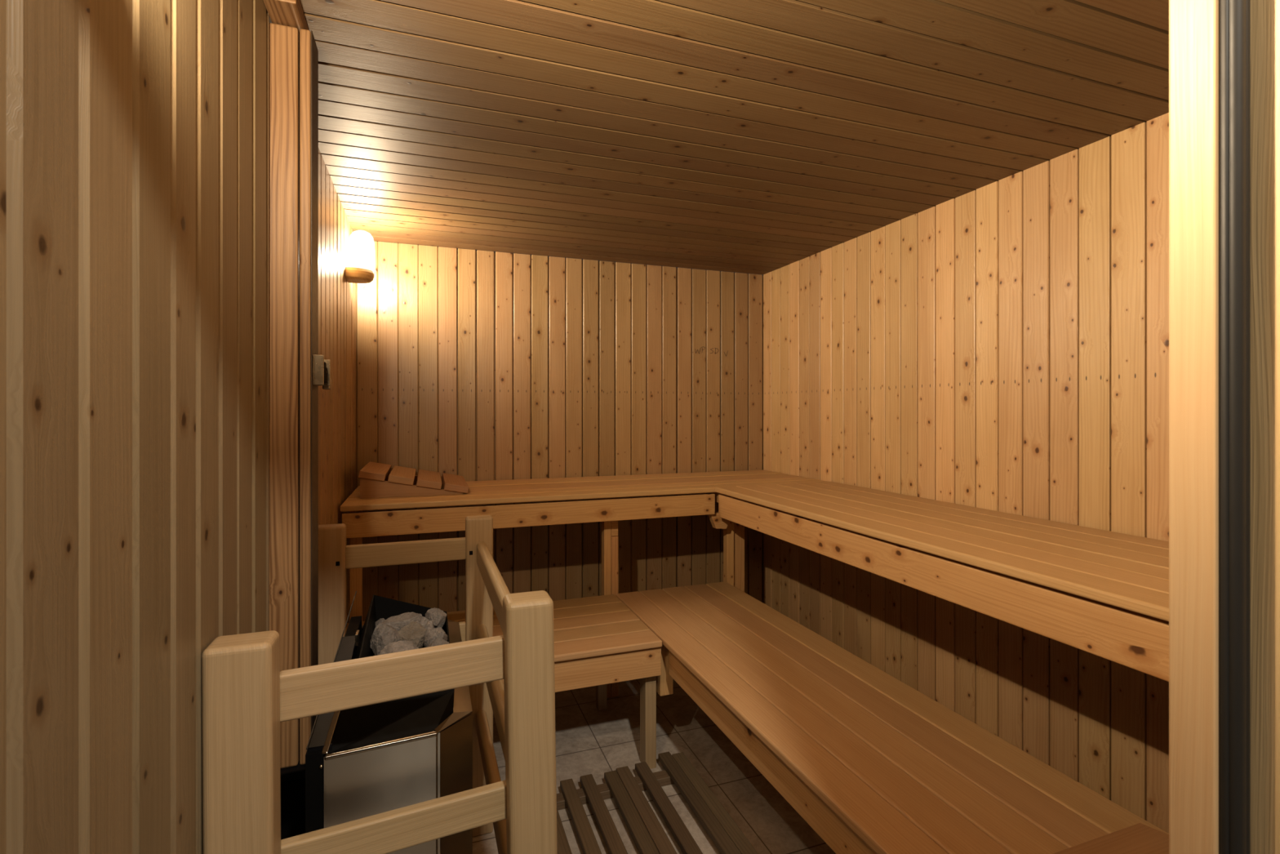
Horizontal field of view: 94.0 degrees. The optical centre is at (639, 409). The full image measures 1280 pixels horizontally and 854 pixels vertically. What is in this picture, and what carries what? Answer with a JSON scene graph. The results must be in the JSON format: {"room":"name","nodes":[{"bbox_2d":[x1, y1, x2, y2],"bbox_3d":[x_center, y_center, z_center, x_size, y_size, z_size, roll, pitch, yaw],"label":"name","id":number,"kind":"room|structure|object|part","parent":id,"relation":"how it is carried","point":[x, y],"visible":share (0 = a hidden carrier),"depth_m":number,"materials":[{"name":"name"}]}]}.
{"room":"sauna","nodes":[
{"label":"sauna","id":0,"kind":"room"},
{"bbox_2d":[0,0,356,853],"bbox_3d":[-0.866,0.249,1.460,0.062,2.119,2.983,0,0,-20],"label":"wall","id":1,"kind":"structure","parent":0,"point":[135,134],"depth_m":0.64,"materials":[{"name":"brown wood"}]},
{"bbox_2d":[262,0,318,768],"bbox_3d":[-0.712,-0.043,1.207,0.087,1.533,0.152,0,0,-20],"label":"trim","id":2,"kind":"structure","parent":1,"relation":"attached to","point":[293,49],"depth_m":1.21,"materials":[{"name":"brown wood"}]},
{"bbox_2d":[280,760,305,839],"bbox_3d":[-0.771,1.017,1.405,0.080,0.584,0.445,0,0,-20],"label":"shield","id":3,"kind":"object","parent":1,"relation":"attached to","point":[292,778],"visible":0.03,"depth_m":1.20,"materials":[{"name":"black metal"}]},
{"bbox_3d":[-0.771,0.734,1.405,0.080,0.018,0.445,0,0,-20],"label":"lid","id":4,"kind":"part","parent":3,"relation":"part of","materials":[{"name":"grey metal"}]},
{"bbox_2d":[312,355,331,389],"bbox_3d":[-0.673,-0.078,1.266,0.026,0.070,0.066,0,0,-20],"label":"thermometer","id":5,"kind":"object","parent":1,"relation":"in","point":[321,366],"depth_m":1.24,"materials":[{"name":"wood"}]},
{"bbox_3d":[-0.674,-0.082,1.262,0.020,0.062,0.060,0,0,-20],"label":"plate","id":6,"kind":"part","parent":5,"relation":"part of","materials":[{"name":"wood"}]},
{"bbox_2d":[345,230,375,283],"bbox_3d":[-1.175,-0.646,2.517,0.108,0.213,0.111,0,0,-20],"label":"wall lamp","id":7,"kind":"object","parent":1,"relation":"attached to","point":[361,267],"visible":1,"depth_m":2.48,"materials":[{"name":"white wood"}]},
{"bbox_2d":[345,266,373,283],"bbox_3d":[-1.177,-0.563,2.516,0.104,0.046,0.111,0,0,-20],"label":"lamp base","id":8,"kind":"object","parent":7,"relation":"attached to","point":[353,274],"depth_m":2.48,"materials":[{"name":"brown wood"}]},
{"bbox_2d":[356,240,763,621],"bbox_3d":[-0.313,0.249,3.236,2.269,2.119,0.043,0,0,-20],"label":"wall","id":9,"kind":"structure","parent":0,"point":[473,365],"depth_m":3.17,"materials":[{"name":"brown wood"}]},
{"bbox_2d":[472,678,835,853],"bbox_3d":[0.365,1.339,1.341,2.310,0.060,4.080,0,0,-20],"label":"floor","id":10,"kind":"structure","parent":0,"point":[589,740],"depth_m":2.20,"materials":[{"name":"tile"}]},
{"bbox_2d":[201,515,557,853],"bbox_3d":[-0.525,0.820,1.357,0.529,0.978,0.962,0,0,-20],"label":"guard","id":11,"kind":"object","parent":10,"relation":"on","point":[246,696],"visible":0.85,"depth_m":1.02,"materials":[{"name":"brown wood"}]},
{"bbox_3d":[-0.572,0.820,0.863,0.091,0.978,0.062,0,0,-20],"label":"post","id":12,"kind":"part","parent":11,"relation":"part of","materials":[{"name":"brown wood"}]},
{"bbox_3d":[-0.888,0.820,1.709,0.082,0.978,0.048,0,0,-20],"label":"post","id":13,"kind":"part","parent":11,"relation":"part of","materials":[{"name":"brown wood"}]},
{"bbox_3d":[-0.394,0.441,0.993,0.357,0.073,0.022,0,0,-25],"label":"rail","id":14,"kind":"part","parent":11,"relation":"part of","materials":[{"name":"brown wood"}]},
{"bbox_3d":[-0.394,0.696,0.993,0.357,0.060,0.022,0,0,-25],"label":"rail","id":15,"kind":"part","parent":11,"relation":"part of","materials":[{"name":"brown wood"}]},
{"bbox_3d":[-0.696,0.429,1.791,0.343,0.066,0.022,0,0,-19],"label":"rail","id":16,"kind":"part","parent":11,"relation":"part of","materials":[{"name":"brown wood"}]},
{"bbox_3d":[-0.696,0.691,1.791,0.343,0.067,0.022,0,0,-19],"label":"rail","id":17,"kind":"part","parent":11,"relation":"part of","materials":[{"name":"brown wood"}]},
{"bbox_3d":[-0.499,0.820,1.852,0.081,0.978,0.048,0,0,-20],"label":"post","id":18,"kind":"part","parent":11,"relation":"part of","materials":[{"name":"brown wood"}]},
{"bbox_3d":[-0.346,0.692,1.450,0.029,0.070,0.825,0,0,-20],"label":"rail","id":19,"kind":"part","parent":11,"relation":"part of","materials":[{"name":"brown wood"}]},
{"bbox_3d":[-0.346,0.956,1.450,0.029,0.073,0.825,0,0,-20],"label":"rail","id":20,"kind":"part","parent":11,"relation":"part of","materials":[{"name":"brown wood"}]},
{"bbox_3d":[-0.346,0.441,1.450,0.029,0.073,0.825,0,0,-20],"label":"rail","id":21,"kind":"part","parent":11,"relation":"part of","materials":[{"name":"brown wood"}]},
{"bbox_3d":[-0.192,0.820,1.064,0.098,0.978,0.066,0,0,-20],"label":"post","id":22,"kind":"part","parent":11,"relation":"part of","materials":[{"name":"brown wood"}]},
{"bbox_2d":[305,591,472,853],"bbox_3d":[-0.534,0.894,1.338,0.273,0.830,0.656,0,0,-20],"label":"stove","id":23,"kind":"object","parent":10,"relation":"on","point":[362,762],"depth_m":1.07,"materials":[{"name":"silver metal"}]},
{"bbox_3d":[-0.653,0.523,1.288,0.002,0.088,0.615,0,0,-18],"label":"edge rod","id":24,"kind":"part","parent":23,"relation":"part of","materials":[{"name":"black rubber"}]},
{"bbox_3d":[-0.681,0.568,1.567,0.047,0.045,0.044,0,0,-1],"label":"stove stone","id":25,"kind":"part","parent":23,"relation":"part of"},
{"bbox_3d":[-0.602,0.552,1.421,0.073,0.085,0.077,0,0,-34],"label":"stove stone","id":26,"kind":"part","parent":23,"relation":"part of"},
{"bbox_3d":[-0.544,0.554,1.327,0.109,0.072,0.072,0,0,-21],"label":"stove stone","id":27,"kind":"part","parent":23,"relation":"part of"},
{"bbox_3d":[-0.617,0.567,1.540,0.134,0.079,0.070,0,0,-26],"label":"stove stone","id":28,"kind":"part","parent":23,"relation":"part of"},
{"bbox_3d":[-0.549,0.560,1.452,0.091,0.084,0.066,0,0,-33],"label":"stove stone","id":29,"kind":"part","parent":23,"relation":"part of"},
{"bbox_3d":[-0.545,0.567,1.535,0.038,0.045,0.037,0,0,5],"label":"stove stone","id":30,"kind":"part","parent":23,"relation":"part of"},
{"bbox_3d":[-0.493,0.566,1.440,0.056,0.087,0.054,0,0,-16],"label":"stove stone","id":31,"kind":"part","parent":23,"relation":"part of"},
{"bbox_3d":[-0.545,0.560,1.597,0.064,0.062,0.047,0,0,32],"label":"stove stone","id":32,"kind":"part","parent":23,"relation":"part of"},
{"bbox_3d":[-0.464,0.555,1.365,0.066,0.059,0.052,0,0,38],"label":"stove stone","id":33,"kind":"part","parent":23,"relation":"part of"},
{"bbox_2d":[346,594,662,768],"bbox_3d":[-0.532,1.066,2.215,1.100,0.487,0.578,0,0,-20],"label":"bench","id":34,"kind":"object","parent":10,"relation":"on","point":[599,642],"visible":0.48,"depth_m":2.17,"materials":[{"name":"brown wood"}]},
{"bbox_3d":[-0.169,1.078,2.615,0.040,0.462,0.040,0,0,-20],"label":"leg","id":35,"kind":"part","parent":34,"relation":"part of","materials":[{"name":"brown wood"}]},
{"bbox_3d":[0.030,1.078,2.203,0.042,0.462,0.060,0,0,-20],"label":"leg","id":36,"kind":"part","parent":34,"relation":"part of","materials":[{"name":"brown wood"}]},
{"bbox_2d":[340,470,826,697],"bbox_3d":[-0.192,0.834,2.901,2.201,0.951,0.635,0,0,-20],"label":"bench","id":37,"kind":"object","parent":10,"relation":"on","point":[610,509],"visible":0.85,"depth_m":2.58,"materials":[{"name":"brown wood"}]},
{"bbox_3d":[-1.130,0.848,2.378,0.043,0.922,0.040,0,0,-20],"label":"leg","id":38,"kind":"part","parent":37,"relation":"part of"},
{"bbox_2d":[358,461,468,498],"bbox_3d":[-1.002,0.302,2.673,0.428,0.114,0.440,0,0,-20],"label":"headrest cover","id":39,"kind":"object","parent":37,"relation":"on","point":[377,480],"visible":1,"depth_m":2.48,"materials":[{"name":"brown wood"}]},
{"bbox_3d":[-0.154,0.848,2.730,0.033,0.922,0.045,0,0,-20],"label":"leg","id":40,"kind":"part","parent":37,"relation":"part of","materials":[{"name":"brown wood"}]},
{"bbox_3d":[-0.121,0.944,2.739,0.033,0.730,0.040,0,0,-20],"label":"leg","id":41,"kind":"part","parent":37,"relation":"part of","materials":[{"name":"brown wood"}]},
{"bbox_2d":[556,751,758,853],"bbox_3d":[0.145,1.284,1.425,0.541,0.050,1.486,0,0,-20],"label":"duckboard","id":42,"kind":"object","parent":10,"relation":"on","point":[647,833],"visible":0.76,"depth_m":1.87,"materials":[{"name":"brown wood"}]},
{"bbox_2d":[615,581,1168,853],"bbox_3d":[0.529,1.066,1.727,0.555,0.486,2.215,0,0,-20],"label":"bench","id":43,"kind":"object","parent":10,"relation":"on","point":[873,763],"visible":0.91,"depth_m":1.48,"materials":[{"name":"brown wood"}]},
{"bbox_2d":[1053,822,1168,853],"bbox_3d":[0.824,0.765,0.870,0.440,0.114,0.428,0,0,-20],"label":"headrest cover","id":44,"kind":"object","parent":43,"relation":"on","point":[1138,838],"visible":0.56,"depth_m":1.08,"materials":[{"name":"brown wood"}]},
{"bbox_2d":[707,481,1168,681],"bbox_3d":[0.981,0.832,1.924,0.643,0.953,2.355,0,0,-20],"label":"bench","id":45,"kind":"object","parent":10,"relation":"on","point":[1131,572],"visible":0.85,"depth_m":1.59,"materials":[{"name":"brown wood"}]},
{"bbox_3d":[0.436,0.847,2.938,0.038,0.925,0.040,0,0,-20],"label":"leg","id":46,"kind":"part","parent":45,"relation":"part of","materials":[{"name":"brown wood"}]},
{"bbox_3d":[0.458,0.411,2.852,0.196,0.056,0.125,0,0,-20],"label":"cross rail","id":47,"kind":"part","parent":45,"relation":"part of","materials":[{"name":"brown wood"}]},
{"bbox_3d":[0.481,0.847,2.975,0.069,0.925,0.040,0,0,-20],"label":"leg","id":48,"kind":"part","parent":45,"relation":"part of","materials":[{"name":"brown wood"}]},
{"bbox_2d":[269,0,1168,274],"bbox_3d":[0.187,-0.833,1.836,2.279,0.047,2.983,0,0,-20],"label":"ceiling","id":49,"kind":"structure","parent":0,"point":[747,136],"depth_m":1.62,"materials":[{"name":"brown wood"}]},
{"bbox_2d":[763,112,1168,833],"bbox_3d":[1.234,0.249,2.261,0.041,2.119,2.888,0,0,-20],"label":"wall","id":50,"kind":"structure","parent":0,"point":[1002,345],"depth_m":2.08,"materials":[{"name":"brown wood"}]},
{"bbox_3d":[1.125,0.249,0.661,1.293,2.119,0.102,0,0,-20],"label":"wall","id":51,"kind":"structure","parent":0,"visible":0},
{"bbox_2d":[1168,0,1279,853],"bbox_3d":[0.493,0.322,0.396,0.125,1.975,0.175,0,0,-20],"label":"trim","id":52,"kind":"structure","parent":51,"relation":"attached to","point":[1224,55],"depth_m":0.43,"materials":[{"name":"brown wood"}]}
]}

